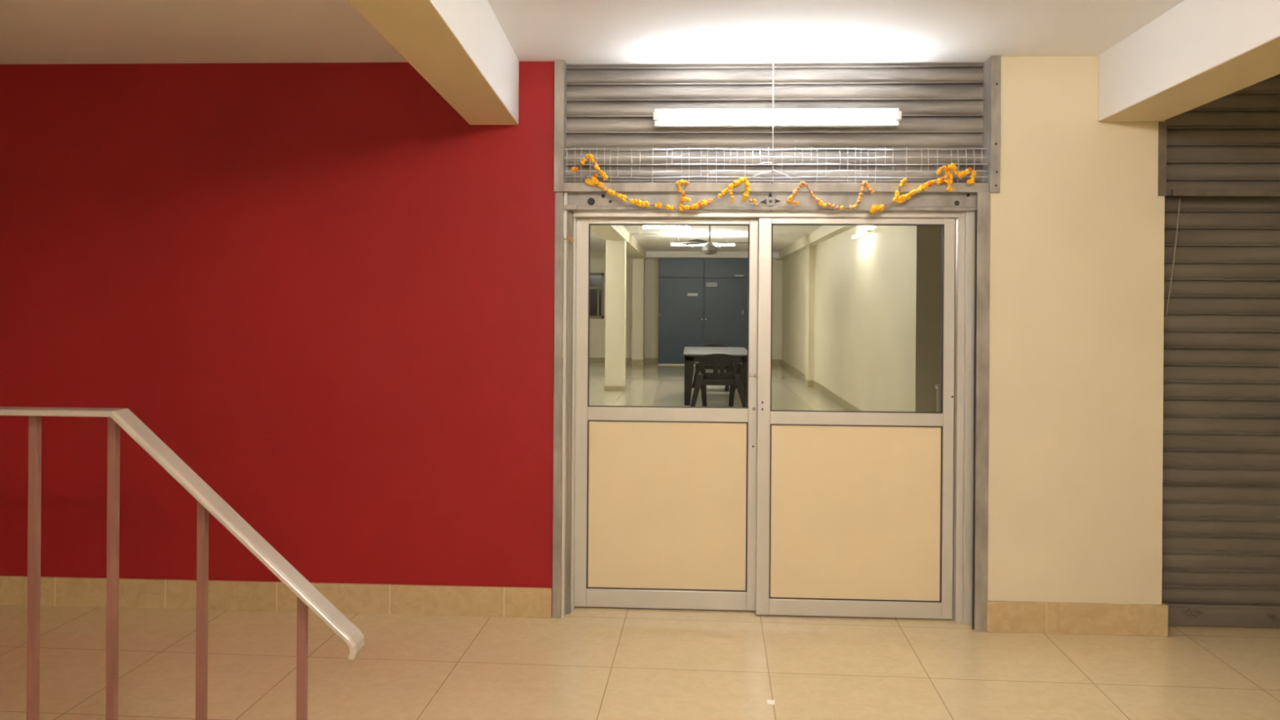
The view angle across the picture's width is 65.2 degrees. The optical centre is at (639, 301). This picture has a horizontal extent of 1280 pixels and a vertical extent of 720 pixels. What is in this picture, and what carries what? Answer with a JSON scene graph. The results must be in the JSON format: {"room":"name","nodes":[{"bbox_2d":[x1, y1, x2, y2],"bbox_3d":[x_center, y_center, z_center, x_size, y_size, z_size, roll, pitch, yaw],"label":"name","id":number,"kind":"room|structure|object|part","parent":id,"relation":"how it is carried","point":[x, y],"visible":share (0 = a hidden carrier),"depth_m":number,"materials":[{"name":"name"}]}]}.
{"room":"commercial building corridor","nodes":[
{"label":"commercial building corridor","id":0,"kind":"room"},
{"bbox_2d":[0,61,555,617],"bbox_3d":[-3.076,0.168,5.241,5.310,2.780,0.200,0,0,3],"label":"wall","id":1,"kind":"structure","parent":0,"point":[326,289],"depth_m":5.08,"materials":[{"name":"red paint"}]},
{"bbox_2d":[0,575,551,617],"bbox_3d":[-3.092,1.484,5.135,5.308,0.148,0.012,0,0,3],"label":"baseboard","id":2,"kind":"structure","parent":1,"relation":"attached to","point":[153,593],"depth_m":5.06,"materials":[{"name":"tile"}]},
{"bbox_2d":[0,0,1184,64],"bbox_3d":[0.290,-1.258,0.584,12.500,0.120,9.250,0,0,3],"label":"ceiling","id":3,"kind":"structure","parent":0,"point":[33,32],"depth_m":4.42,"materials":[{"name":"paint"}]},
{"bbox_2d":[346,0,519,124],"bbox_3d":[-0.752,-1.051,0.564,0.249,0.328,8.921,0,0,0],"label":"beam","id":4,"kind":"structure","parent":3,"relation":"attached to","point":[460,48],"depth_m":3.76,"materials":[{"name":"paint"}]},
{"bbox_2d":[771,55,773,184],"bbox_3d":[0.647,-0.886,4.881,0.008,0.619,0.046,0,0,3],"label":"hanging wire","id":5,"kind":"object","parent":3,"relation":"hanging from","point":[773,55],"visible":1,"depth_m":4.86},
{"bbox_2d":[1097,0,1279,121],"bbox_3d":[2.025,-1.032,0.368,0.305,0.328,8.908,0,0,4],"label":"beam","id":6,"kind":"structure","parent":3,"relation":"attached to","point":[1197,53],"depth_m":3.97,"materials":[{"name":"paint"}]},
{"bbox_2d":[0,362,1279,719],"bbox_3d":[0.810,1.636,10.895,12.500,0.100,29.900,0,0,3],"label":"floor","id":7,"kind":"structure","parent":0,"point":[588,663],"depth_m":4.34,"materials":[{"name":"beige tile"}]},
{"bbox_2d":[0,406,364,719],"bbox_3d":[-1.895,0.941,2.986,2.157,1.251,0.092,0,0,3],"label":"stair railing","id":8,"kind":"object","parent":7,"relation":"on","point":[208,500],"visible":1,"depth_m":2.96,"materials":[{"name":"grey metal"}]},
{"bbox_3d":[-1.806,0.947,2.981,0.025,1.240,0.025,0,0,3],"label":"post","id":9,"kind":"part","parent":8,"relation":"part of","materials":[{"name":"metal"}]},
{"bbox_3d":[-1.565,0.949,2.969,0.025,1.240,0.025,0,0,3],"label":"post","id":10,"kind":"part","parent":8,"relation":"part of","materials":[{"name":"metal"}]},
{"bbox_3d":[-1.294,1.062,2.954,0.025,1.019,0.025,0,0,3],"label":"post","id":11,"kind":"part","parent":8,"relation":"part of","materials":[{"name":"metal"}]},
{"bbox_3d":[-0.993,1.202,2.939,0.025,0.743,0.025,0,0,3],"label":"post","id":12,"kind":"part","parent":8,"relation":"part of","materials":[{"name":"metal"}]},
{"bbox_2d":[604,384,626,391],"bbox_3d":[-0.443,1.532,17.865,0.364,0.090,0.374,0,0,3],"label":"baseboard","id":13,"kind":"structure","parent":7,"relation":"on","point":[606,388],"depth_m":17.68,"materials":[{"name":"tile"}]},
{"bbox_2d":[604,240,626,386],"bbox_3d":[-0.433,0.147,17.865,0.340,2.860,0.350,0,0,3],"label":"column","id":14,"kind":"structure","parent":7,"relation":"on","point":[615,250],"depth_m":17.69,"materials":[{"name":"beige paint"}]},
{"bbox_2d":[657,257,747,364],"bbox_3d":[1.617,0.244,25.477,2.270,2.695,0.667,0,0,3],"label":"wardrobe","id":15,"kind":"object","parent":7,"relation":"on","point":[702,301],"visible":0.74,"depth_m":25.18,"materials":[{"name":"grey metal"}]},
{"bbox_3d":[1.045,-0.865,25.213,1.121,0.486,0.019,0,0,3],"label":"loft door","id":16,"kind":"part","parent":15,"relation":"part of","materials":[{"name":"blue laminate"}]},
{"bbox_3d":[1.035,0.474,25.213,1.121,2.160,0.019,0,0,3],"label":"door","id":17,"kind":"part","parent":15,"relation":"part of","materials":[{"name":"blue laminate"}]},
{"bbox_3d":[1.323,-0.186,25.185,0.261,0.070,0.006,0,0,3],"label":"name plate","id":18,"kind":"part","parent":15,"relation":"part of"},
{"bbox_3d":[1.802,-0.438,25.160,0.271,0.090,0.006,0,0,3],"label":"name plate","id":19,"kind":"part","parent":15,"relation":"part of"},
{"bbox_3d":[2.168,0.482,25.153,1.116,2.160,0.019,0,0,3],"label":"door","id":20,"kind":"part","parent":15,"relation":"part of","materials":[{"name":"blue laminate"}]},
{"bbox_3d":[2.178,-0.857,25.153,1.116,0.486,0.019,0,0,3],"label":"loft door","id":21,"kind":"part","parent":15,"relation":"part of","materials":[{"name":"blue laminate"}]},
{"bbox_2d":[692,342,737,391],"bbox_3d":[1.367,1.174,18.166,0.856,0.832,0.607,0,0,3],"label":"plastic chair","id":22,"kind":"object","parent":7,"relation":"on","point":[728,366],"visible":0.29,"depth_m":18.36,"materials":[{"name":"plastic"}]},
{"bbox_3d":[1.050,1.327,18.409,0.247,0.520,0.087,0,0,38],"label":"leg","id":23,"kind":"part","parent":22,"relation":"part of","materials":[{"name":"black plastic"}]},
{"bbox_3d":[1.378,0.976,18.359,0.565,0.437,0.170,0,0,3],"label":"backrest","id":24,"kind":"part","parent":22,"relation":"part of","materials":[{"name":"black plastic"}]},
{"bbox_3d":[1.365,1.177,18.129,0.564,0.109,0.454,0,0,3],"label":"seat","id":25,"kind":"part","parent":22,"relation":"part of","materials":[{"name":"black plastic"}]},
{"bbox_3d":[1.573,1.383,17.893,0.114,0.416,0.082,0,0,3],"label":"leg","id":26,"kind":"part","parent":22,"relation":"part of","materials":[{"name":"black plastic"}]},
{"bbox_3d":[1.705,1.332,18.375,0.247,0.520,0.087,0,0,-32],"label":"leg","id":27,"kind":"part","parent":22,"relation":"part of","materials":[{"name":"black plastic"}]},
{"bbox_2d":[683,346,747,405],"bbox_3d":[1.251,1.194,16.507,1.058,0.790,2.500,0,0,3],"label":"dining table","id":28,"kind":"object","parent":7,"relation":"on","point":[692,354],"visible":0.68,"depth_m":15.31,"materials":[{"name":"grey laminate"}]},
{"bbox_3d":[0.761,1.203,15.361,0.159,0.764,0.100,0,0,3],"label":"leg","id":29,"kind":"part","parent":28,"relation":"part of","materials":[{"name":"black plastic"}]},
{"bbox_3d":[1.741,1.210,17.653,0.159,0.764,0.100,0,0,3],"label":"leg","id":30,"kind":"part","parent":28,"relation":"part of","materials":[{"name":"black plastic"}]},
{"bbox_3d":[1.619,1.210,15.316,0.159,0.764,0.100,0,0,3],"label":"leg","id":31,"kind":"part","parent":28,"relation":"part of","materials":[{"name":"black plastic"}]},
{"bbox_2d":[690,353,746,407],"bbox_3d":[1.170,1.172,14.925,0.856,0.832,0.607,0,0,3],"label":"plastic chair","id":32,"kind":"object","parent":7,"relation":"on","point":[704,379],"visible":0.95,"depth_m":14.72,"materials":[{"name":"plastic"}]},
{"bbox_3d":[0.829,1.326,14.717,0.247,0.520,0.087,0,0,-32],"label":"leg","id":33,"kind":"part","parent":32,"relation":"part of","materials":[{"name":"black plastic"}]},
{"bbox_3d":[0.860,0.959,14.967,0.078,0.130,0.506,0,0,2],"label":"armrest","id":34,"kind":"part","parent":32,"relation":"part of","materials":[{"name":"black plastic"}]},
{"bbox_3d":[0.961,1.379,15.199,0.114,0.416,0.082,0,0,3],"label":"leg","id":35,"kind":"part","parent":32,"relation":"part of","materials":[{"name":"black plastic"}]},
{"bbox_3d":[1.172,1.175,14.962,0.564,0.109,0.454,0,0,3],"label":"seat","id":36,"kind":"part","parent":32,"relation":"part of","materials":[{"name":"black plastic"}]},
{"bbox_3d":[1.161,0.975,14.733,0.565,0.437,0.170,0,0,3],"label":"backrest","id":37,"kind":"part","parent":32,"relation":"part of","materials":[{"name":"black plastic"}]},
{"bbox_3d":[1.403,1.382,15.176,0.114,0.416,0.082,0,0,3],"label":"leg","id":38,"kind":"part","parent":32,"relation":"part of","materials":[{"name":"black plastic"}]},
{"bbox_3d":[1.485,0.963,14.934,0.078,0.130,0.506,0,0,4],"label":"armrest","id":39,"kind":"part","parent":32,"relation":"part of","materials":[{"name":"black plastic"}]},
{"bbox_3d":[1.484,1.331,14.683,0.247,0.520,0.087,0,0,38],"label":"leg","id":40,"kind":"part","parent":32,"relation":"part of","materials":[{"name":"black plastic"}]},
{"bbox_2d":[767,699,774,704],"bbox_3d":[0.519,1.582,3.957,0.032,0.002,0.042,0,0,3],"label":"paper scrap","id":41,"kind":"object","parent":7,"relation":"on","point":[769,701],"visible":1,"depth_m":3.95,"materials":[{"name":"paper"}]},
{"bbox_2d":[552,55,1000,631],"bbox_3d":[0.651,0.161,4.960,2.169,2.848,0.172,0,0,3],"label":"roller shutter","id":42,"kind":"object","parent":7,"relation":"on","point":[942,105],"visible":0.94,"depth_m":4.99,"materials":[{"name":"grey metal"}]},
{"bbox_3d":[-0.409,0.515,4.995,0.041,2.125,0.011,0,0,3],"label":"guide plate","id":43,"kind":"part","parent":42,"relation":"part of","materials":[{"name":"paint"}]},
{"bbox_3d":[-0.400,-0.875,5.024,0.048,0.654,0.105,0,0,3],"label":"plate","id":44,"kind":"part","parent":42,"relation":"part of","materials":[{"name":"paint"}]},
{"bbox_2d":[564,236,573,241],"bbox_3d":[-0.352,-0.312,4.958,0.051,0.027,0.023,0,0,3],"label":"flower garland","id":45,"kind":"object","parent":42,"relation":"hanging from","point":[568,237],"visible":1,"depth_m":4.96},
{"bbox_3d":[0.653,-0.507,4.977,2.033,0.105,0.038,0,0,3],"label":"rail","id":46,"kind":"part","parent":42,"relation":"part of","materials":[{"name":"metal"}]},
{"bbox_2d":[564,146,987,182],"bbox_3d":[0.657,-0.674,4.925,2.073,0.177,0.017,0,0,3],"label":"wire mesh","id":47,"kind":"object","parent":42,"relation":"attached to","point":[688,148],"visible":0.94,"depth_m":4.92,"materials":[{"name":"metal"}]},
{"bbox_2d":[570,153,608,180],"bbox_3d":[-0.249,-0.664,4.924,0.184,0.133,0.030,0,0,3],"label":"flower garland","id":48,"kind":"object","parent":47,"relation":"hanging from","point":[590,157],"visible":1,"depth_m":4.92},
{"bbox_3d":[-0.241,-0.714,4.923,0.025,0.029,0.024,-29,19,-23],"label":"flower","id":49,"kind":"part","parent":48,"relation":"part of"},
{"bbox_2d":[585,173,750,212],"bbox_3d":[0.134,-0.536,4.904,0.811,0.191,0.039,0,0,3],"label":"flower garland","id":50,"kind":"object","parent":47,"relation":"hanging from","point":[593,180],"visible":1,"depth_m":4.90},
{"bbox_3d":[-0.253,-0.593,4.924,0.032,0.031,0.031,42,3,40],"label":"flower","id":51,"kind":"part","parent":50,"relation":"part of","materials":[{"name":"plant"}]},
{"bbox_3d":[-0.226,-0.602,4.926,0.034,0.034,0.028,-2,7,-17],"label":"flower","id":52,"kind":"part","parent":50,"relation":"part of","materials":[{"name":"plant"}]},
{"bbox_3d":[-0.152,-0.542,4.918,0.026,0.028,0.032,44,-21,-21],"label":"flower","id":53,"kind":"part","parent":50,"relation":"part of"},
{"bbox_3d":[-0.132,-0.535,4.920,0.023,0.026,0.029,-15,34,18],"label":"flower","id":54,"kind":"part","parent":50,"relation":"part of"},
{"bbox_3d":[-0.080,-0.510,4.910,0.029,0.037,0.034,-30,3,27],"label":"flower","id":55,"kind":"part","parent":50,"relation":"part of","materials":[{"name":"plant"}]},
{"bbox_3d":[0.000,-0.486,4.910,0.029,0.037,0.032,-9,-1,37],"label":"flower","id":56,"kind":"part","parent":50,"relation":"part of","materials":[{"name":"plant"}]},
{"bbox_3d":[0.033,-0.482,4.910,0.025,0.026,0.032,26,13,-49],"label":"flower","id":57,"kind":"part","parent":50,"relation":"part of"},
{"bbox_3d":[0.096,-0.474,4.909,0.029,0.034,0.025,15,35,-36],"label":"flower","id":58,"kind":"part","parent":50,"relation":"part of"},
{"bbox_3d":[0.136,-0.465,4.903,0.026,0.030,0.024,0,0,-24],"label":"flower","id":59,"kind":"part","parent":50,"relation":"part of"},
{"bbox_2d":[675,179,690,207],"bbox_3d":[0.212,-0.528,4.866,0.073,0.136,0.030,0,0,3],"label":"flower garland","id":60,"kind":"object","parent":50,"relation":"hanging from","point":[682,198],"visible":1,"depth_m":4.86},
{"bbox_3d":[0.232,-0.462,4.896,0.028,0.026,0.023,0,0,-11],"label":"flower","id":61,"kind":"part","parent":50,"relation":"part of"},
{"bbox_3d":[0.280,-0.469,4.896,0.029,0.030,0.029,29,20,-34],"label":"flower","id":62,"kind":"part","parent":50,"relation":"part of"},
{"bbox_3d":[0.311,-0.484,4.892,0.027,0.033,0.028,-2,14,3],"label":"flower","id":63,"kind":"part","parent":50,"relation":"part of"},
{"bbox_3d":[0.446,-0.563,4.890,0.022,0.030,0.023,0,0,27],"label":"flower","id":64,"kind":"part","parent":50,"relation":"part of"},
{"bbox_3d":[0.465,-0.579,4.886,0.024,0.032,0.025,-1,0,19],"label":"flower","id":65,"kind":"part","parent":50,"relation":"part of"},
{"bbox_3d":[0.478,-0.583,4.885,0.032,0.028,0.030,-37,5,42],"label":"flower","id":66,"kind":"part","parent":50,"relation":"part of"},
{"bbox_3d":[0.517,-0.519,4.880,0.027,0.032,0.027,0,0,19],"label":"flower","id":67,"kind":"part","parent":50,"relation":"part of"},
{"bbox_3d":[0.526,-0.572,4.885,0.025,0.033,0.031,-2,-23,6],"label":"flower","id":68,"kind":"part","parent":50,"relation":"part of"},
{"bbox_2d":[749,198,758,206],"bbox_3d":[0.555,-0.485,4.884,0.046,0.039,0.022,0,0,9],"label":"flower garland","id":69,"kind":"object","parent":50,"relation":"hanging from","point":[751,201],"visible":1,"depth_m":4.88},
{"bbox_2d":[727,186,733,203],"bbox_3d":[0.441,-0.522,4.857,0.032,0.081,0.022,0,0,3],"label":"flower garland","id":70,"kind":"object","parent":47,"relation":"hanging from","point":[731,191],"visible":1,"depth_m":4.85},
{"bbox_2d":[786,181,875,209],"bbox_3d":[0.926,-0.518,4.863,0.428,0.141,0.033,0,0,3],"label":"flower garland","id":71,"kind":"object","parent":47,"relation":"hanging from","point":[791,197],"visible":1,"depth_m":4.86},
{"bbox_3d":[0.750,-0.483,4.872,0.028,0.025,0.022,0,0,33],"label":"flower","id":72,"kind":"part","parent":71,"relation":"part of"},
{"bbox_3d":[0.876,-0.480,4.864,0.021,0.030,0.021,0,0,-16],"label":"flower","id":73,"kind":"part","parent":71,"relation":"part of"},
{"bbox_2d":[868,176,944,213],"bbox_3d":[1.292,-0.517,4.844,0.364,0.181,0.037,0,0,3],"label":"flower garland","id":74,"kind":"object","parent":47,"relation":"hanging from","point":[874,208],"visible":1,"depth_m":4.83},
{"bbox_3d":[1.123,-0.440,4.851,0.029,0.025,0.020,0,0,-36],"label":"flower","id":75,"kind":"part","parent":74,"relation":"part of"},
{"bbox_3d":[1.138,-0.454,4.854,0.030,0.040,0.036,0,0,29],"label":"flower","id":76,"kind":"part","parent":74,"relation":"part of","materials":[{"name":"plant"}]},
{"bbox_3d":[1.169,-0.455,4.853,0.032,0.035,0.028,0,0,23],"label":"flower","id":77,"kind":"part","parent":74,"relation":"part of","materials":[{"name":"plant"}]},
{"bbox_3d":[1.258,-0.495,4.848,0.034,0.037,0.030,2,21,18],"label":"flower","id":78,"kind":"part","parent":74,"relation":"part of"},
{"bbox_2d":[893,177,908,201],"bbox_3d":[1.255,-0.541,4.822,0.073,0.116,0.027,0,0,3],"label":"flower garland","id":79,"kind":"object","parent":74,"relation":"attached to","point":[904,180],"visible":1,"depth_m":4.82},
{"bbox_3d":[1.272,-0.503,4.843,0.036,0.037,0.032,0,0,-45],"label":"flower","id":80,"kind":"part","parent":74,"relation":"part of","materials":[{"name":"plant"}]},
{"bbox_3d":[1.298,-0.510,4.843,0.027,0.030,0.034,-28,-33,17],"label":"flower","id":81,"kind":"part","parent":74,"relation":"part of","materials":[{"name":"plant"}]},
{"bbox_3d":[1.315,-0.527,4.842,0.025,0.028,0.033,17,39,30],"label":"flower","id":82,"kind":"part","parent":74,"relation":"part of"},
{"bbox_3d":[1.368,-0.554,4.839,0.033,0.027,0.032,0,0,-2],"label":"flower","id":83,"kind":"part","parent":74,"relation":"part of","materials":[{"name":"plant"}]},
{"bbox_3d":[1.401,-0.573,4.839,0.026,0.026,0.033,47,1,-33],"label":"flower","id":84,"kind":"part","parent":74,"relation":"part of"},
{"bbox_3d":[1.444,-0.581,4.833,0.027,0.035,0.031,-9,-8,-4],"label":"flower","id":85,"kind":"part","parent":74,"relation":"part of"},
{"bbox_3d":[1.460,-0.588,4.838,0.028,0.035,0.030,-13,1,-13],"label":"flower","id":86,"kind":"part","parent":74,"relation":"part of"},
{"bbox_2d":[936,162,976,191],"bbox_3d":[1.517,-0.598,4.798,0.188,0.140,0.038,0,0,3],"label":"flower garland","id":87,"kind":"object","parent":47,"relation":"hanging from","point":[948,177],"visible":1,"depth_m":4.79},
{"bbox_3d":[1.445,-0.634,4.802,0.031,0.031,0.027,0,0,10],"label":"flower","id":88,"kind":"part","parent":87,"relation":"part of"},
{"bbox_3d":[1.466,-0.597,4.798,0.025,0.032,0.024,-3,5,-16],"label":"flower","id":89,"kind":"part","parent":87,"relation":"part of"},
{"bbox_3d":[1.486,-0.543,4.796,0.032,0.032,0.026,12,-8,-19],"label":"flower","id":90,"kind":"part","parent":87,"relation":"part of","materials":[{"name":"plant"}]},
{"bbox_3d":[1.500,-0.651,4.795,0.027,0.034,0.026,0,0,-23],"label":"flower","id":91,"kind":"part","parent":87,"relation":"part of","materials":[{"name":"plant"}]},
{"bbox_3d":[1.532,-0.611,4.793,0.026,0.032,0.028,5,-25,-18],"label":"flower","id":92,"kind":"part","parent":87,"relation":"part of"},
{"bbox_3d":[1.552,-0.617,4.793,0.028,0.029,0.034,16,47,44],"label":"flower","id":93,"kind":"part","parent":87,"relation":"part of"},
{"bbox_3d":[1.591,-0.577,4.795,0.026,0.031,0.024,0,0,-39],"label":"flower","id":94,"kind":"part","parent":87,"relation":"part of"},
{"bbox_2d":[653,107,902,127],"bbox_3d":[0.670,-0.910,4.941,1.206,0.085,0.118,0,0,3],"label":"tube light","id":95,"kind":"object","parent":42,"relation":"attached to","point":[891,117],"visible":1,"depth_m":4.91,"materials":[{"name":"white"}]},
{"bbox_3d":[1.655,0.529,4.836,0.061,2.125,0.010,0,0,3],"label":"guide plate","id":96,"kind":"part","parent":42,"relation":"part of","materials":[{"name":"paint"}]},
{"bbox_3d":[1.719,-0.857,4.893,0.044,0.659,0.145,0,0,3],"label":"plate","id":97,"kind":"part","parent":42,"relation":"part of","materials":[{"name":"paint"}]},
{"bbox_2d":[935,383,941,412],"bbox_3d":[2.513,1.133,8.052,0.270,0.930,0.270,0,0,3],"label":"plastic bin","id":98,"kind":"object","parent":7,"relation":"on","point":[938,386],"visible":0.19,"depth_m":8.02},
{"bbox_2d":[1157,74,1279,627],"bbox_3d":[4.592,0.213,4.768,4.225,2.783,0.182,0,0,3],"label":"roller shutter","id":99,"kind":"object","parent":7,"relation":"on","point":[1220,565],"visible":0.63,"depth_m":4.92,"materials":[{"name":"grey metal"}]},
{"bbox_3d":[2.506,-0.686,4.858,0.035,0.355,0.142,0,0,3],"label":"plate","id":100,"kind":"part","parent":99,"relation":"part of","materials":[{"name":"metal"}]},
{"bbox_2d":[1164,197,1180,316],"bbox_3d":[2.604,-0.218,4.890,0.064,0.581,0.009,0,0,35],"label":"pull cord","id":101,"kind":"object","parent":99,"relation":"hanging from","point":[1179,197],"visible":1,"depth_m":4.89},
{"bbox_3d":[4.604,1.551,4.828,4.189,0.107,0.040,0,0,3],"label":"rail","id":102,"kind":"part","parent":99,"relation":"part of","materials":[{"name":"brown metal"}]},
{"bbox_3d":[3.095,1.540,4.882,0.065,0.033,0.030,0,0,3],"label":"lift knob","id":103,"kind":"part","parent":99,"relation":"part of","materials":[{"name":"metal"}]},
{"bbox_2d":[574,217,758,611],"bbox_3d":[0.131,0.576,5.142,0.941,2.009,0.062,0,0,3],"label":"door","id":104,"kind":"structure","parent":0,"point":[666,512],"depth_m":5.14,"materials":[{"name":"metal"}]},
{"bbox_3d":[0.136,1.528,5.154,0.825,0.094,0.036,0,0,3],"label":"rail","id":105,"kind":"part","parent":104,"relation":"part of","materials":[{"name":"metal"}]},
{"bbox_3d":[0.139,1.048,5.149,0.809,0.855,0.008,0,0,3],"label":"panel","id":106,"kind":"part","parent":104,"relation":"part of","materials":[{"name":"beige laminate"}]},
{"bbox_3d":[0.142,0.577,5.154,0.825,0.070,0.036,0,0,3],"label":"rail","id":107,"kind":"part","parent":104,"relation":"part of","materials":[{"name":"metal"}]},
{"bbox_3d":[0.149,-0.414,5.155,0.825,0.028,0.034,0,0,3],"label":"rail","id":108,"kind":"part","parent":104,"relation":"part of","materials":[{"name":"metal"}]},
{"bbox_2d":[562,252,782,363],"bbox_3d":[1.358,0.160,25.912,12.000,2.860,0.150,0,0,3],"label":"wall","id":109,"kind":"structure","parent":0,"point":[597,260],"depth_m":25.90,"materials":[{"name":"beige paint"}]},
{"bbox_2d":[589,272,604,318],"bbox_3d":[-1.279,-0.167,25.945,0.688,1.183,0.059,0,0,3],"label":"window","id":110,"kind":"structure","parent":109,"relation":"in","point":[597,279],"depth_m":25.93,"materials":[{"name":"clear glass"}]},
{"bbox_2d":[631,258,644,364],"bbox_3d":[-0.038,0.243,25.560,0.283,2.673,0.700,0,0,3],"label":"pilaster","id":111,"kind":"object","parent":109,"relation":"attached to","point":[638,264],"visible":0.86,"depth_m":25.21,"materials":[{"name":"beige paint"}]},
{"bbox_2d":[562,357,781,364],"bbox_3d":[-0.522,1.511,25.579,8.300,0.130,0.712,0,0,3],"label":"baseboard","id":112,"kind":"structure","parent":109,"relation":"attached to","point":[628,360],"depth_m":25.88,"materials":[{"name":"tile"}]},
{"bbox_2d":[563,210,848,252],"bbox_3d":[0.824,-1.324,15.527,12.000,0.100,20.650,0,0,3],"label":"ceiling","id":113,"kind":"structure","parent":0,"point":[651,239],"depth_m":19.28,"materials":[{"name":"paint"}]},
{"bbox_2d":[563,196,647,259],"bbox_3d":[-0.541,-1.190,15.623,0.380,0.187,20.600,0,0,3],"label":"beam","id":114,"kind":"structure","parent":113,"relation":"attached to","point":[634,250],"depth_m":17.33,"materials":[{"name":"beige paint"}]},
{"bbox_2d":[640,225,691,229],"bbox_3d":[0.348,-1.119,13.173,0.665,0.317,0.040,0,0,3],"label":"tube light","id":115,"kind":"object","parent":113,"relation":"hanging from","point":[642,227],"visible":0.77,"depth_m":13.16,"materials":[{"name":"white"}]},
{"bbox_2d":[670,234,735,245],"bbox_3d":[1.182,-1.164,18.837,1.229,0.215,0.040,0,0,3],"label":"tube light","id":116,"kind":"object","parent":113,"relation":"hanging from","point":[671,243],"visible":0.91,"depth_m":18.83,"materials":[{"name":"white"}]},
{"bbox_2d":[645,251,778,259],"bbox_3d":[1.905,-1.188,25.434,3.477,0.156,0.750,0,0,3],"label":"bulkhead","id":117,"kind":"object","parent":113,"relation":"attached to","point":[649,255],"visible":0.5,"depth_m":25.08,"materials":[{"name":"paint"}]},
{"bbox_2d":[680,225,747,254],"bbox_3d":[1.045,-0.960,13.608,1.016,0.625,1.096,0,0,3],"label":"ceiling fan","id":118,"kind":"object","parent":113,"relation":"hanging from","point":[709,248],"visible":0.76,"depth_m":13.59,"materials":[{"name":"grey metal"}]},
{"bbox_3d":[0.754,-0.811,13.933,0.130,0.024,0.500,0,0,-34],"label":"blade","id":119,"kind":"part","parent":118,"relation":"part of","materials":[{"name":"grey metal"}]},
{"bbox_3d":[0.795,-0.810,13.328,0.130,0.024,0.500,0,0,26],"label":"blade","id":120,"kind":"part","parent":118,"relation":"part of","materials":[{"name":"grey metal"}]},
{"bbox_3d":[0.949,-0.731,13.642,0.230,0.165,0.230,0,0,3],"label":"motor","id":121,"kind":"part","parent":118,"relation":"part of","materials":[{"name":"grey metal"}]},
{"bbox_3d":[0.951,-1.013,13.642,0.026,0.420,0.026,0,0,3],"label":"down rod","id":122,"kind":"part","parent":118,"relation":"part of","materials":[{"name":"grey metal"}]},
{"bbox_3d":[1.299,-0.807,13.666,0.500,0.024,0.130,0,0,-4],"label":"blade","id":123,"kind":"part","parent":118,"relation":"part of","materials":[{"name":"grey metal"}]},
{"bbox_2d":[782,225,933,427],"bbox_3d":[3.319,0.174,17.962,0.150,2.860,15.524,0,0,3],"label":"wall","id":124,"kind":"structure","parent":0,"point":[860,282],"depth_m":13.46,"materials":[{"name":"beige paint"}]},
{"bbox_2d":[805,244,815,380],"bbox_3d":[3.248,0.266,19.099,0.110,2.675,0.500,0,0,3],"label":"pilaster","id":125,"kind":"object","parent":124,"relation":"attached to","point":[811,249],"visible":0.86,"depth_m":18.85,"materials":[{"name":"beige paint"}]},
{"bbox_2d":[776,210,856,260],"bbox_3d":[3.174,-1.165,17.970,0.160,0.185,15.524,0,0,3],"label":"beam","id":126,"kind":"structure","parent":124,"relation":"attached to","point":[824,233],"depth_m":17.92,"materials":[{"name":"beige paint"}]},
{"bbox_2d":[781,359,873,426],"bbox_3d":[3.186,1.538,18.199,0.122,0.130,15.064,0,0,3],"label":"baseboard","id":127,"kind":"structure","parent":124,"relation":"attached to","point":[841,402],"depth_m":17.45,"materials":[{"name":"tile"}]},
{"bbox_2d":[851,229,872,239],"bbox_3d":[2.950,-0.899,13.316,0.070,0.040,1.212,0,0,3],"label":"tube light","id":128,"kind":"object","parent":124,"relation":"attached to","point":[868,231],"visible":1,"depth_m":13.17,"materials":[{"name":"white"}]},
{"bbox_2d":[905,225,918,411],"bbox_3d":[2.840,0.263,10.465,0.020,2.675,0.500,0,0,3],"label":"pilaster","id":129,"kind":"object","parent":124,"relation":"attached to","point":[912,231],"visible":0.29,"depth_m":10.41,"materials":[{"name":"beige paint"}]},
{"bbox_2d":[932,226,942,427],"bbox_3d":[4.764,0.184,10.189,3.550,2.860,0.150,0,0,3],"label":"wall","id":130,"kind":"structure","parent":0,"point":[937,242],"depth_m":10.20,"materials":[{"name":"beige paint"}]},
{"bbox_2d":[982,55,1164,604],"bbox_3d":[2.106,0.205,4.944,0.823,2.780,0.250,0,0,3],"label":"wall","id":131,"kind":"structure","parent":0,"point":[1077,213],"depth_m":4.82,"materials":[{"name":"beige paint"}]},
{"bbox_2d":[570,210,965,622],"bbox_3d":[0.640,0.564,5.094,1.980,2.042,0.145,0,0,3],"label":"door frame","id":132,"kind":"structure","parent":131,"relation":"attached to","point":[960,216],"depth_m":5.00,"materials":[{"name":"metal"}]},
{"bbox_2d":[755,217,955,619],"bbox_3d":[1.081,0.583,5.040,0.976,2.009,0.037,0,0,3],"label":"door","id":133,"kind":"structure","parent":131,"relation":"in","point":[857,522],"depth_m":5.03,"materials":[{"name":"metal"}]},
{"bbox_3d":[1.080,1.541,5.040,0.859,0.082,0.036,0,0,3],"label":"rail","id":134,"kind":"part","parent":133,"relation":"part of","materials":[{"name":"metal"}]},
{"bbox_3d":[1.083,1.060,5.035,0.843,0.867,0.008,0,0,3],"label":"panel","id":135,"kind":"part","parent":133,"relation":"part of","materials":[{"name":"beige laminate"}]},
{"bbox_3d":[1.086,0.586,5.040,0.859,0.064,0.036,0,0,3],"label":"rail","id":136,"kind":"part","parent":133,"relation":"part of","materials":[{"name":"metal"}]},
{"bbox_3d":[1.093,-0.407,5.041,0.859,0.030,0.034,0,0,3],"label":"rail","id":137,"kind":"part","parent":133,"relation":"part of","materials":[{"name":"metal"}]},
{"bbox_2d":[986,600,1168,636],"bbox_3d":[2.100,1.521,4.864,0.851,0.148,0.130,0,0,3],"label":"baseboard","id":138,"kind":"structure","parent":131,"relation":"attached to","point":[1002,616],"depth_m":4.80,"materials":[{"name":"tile"}]}
]}

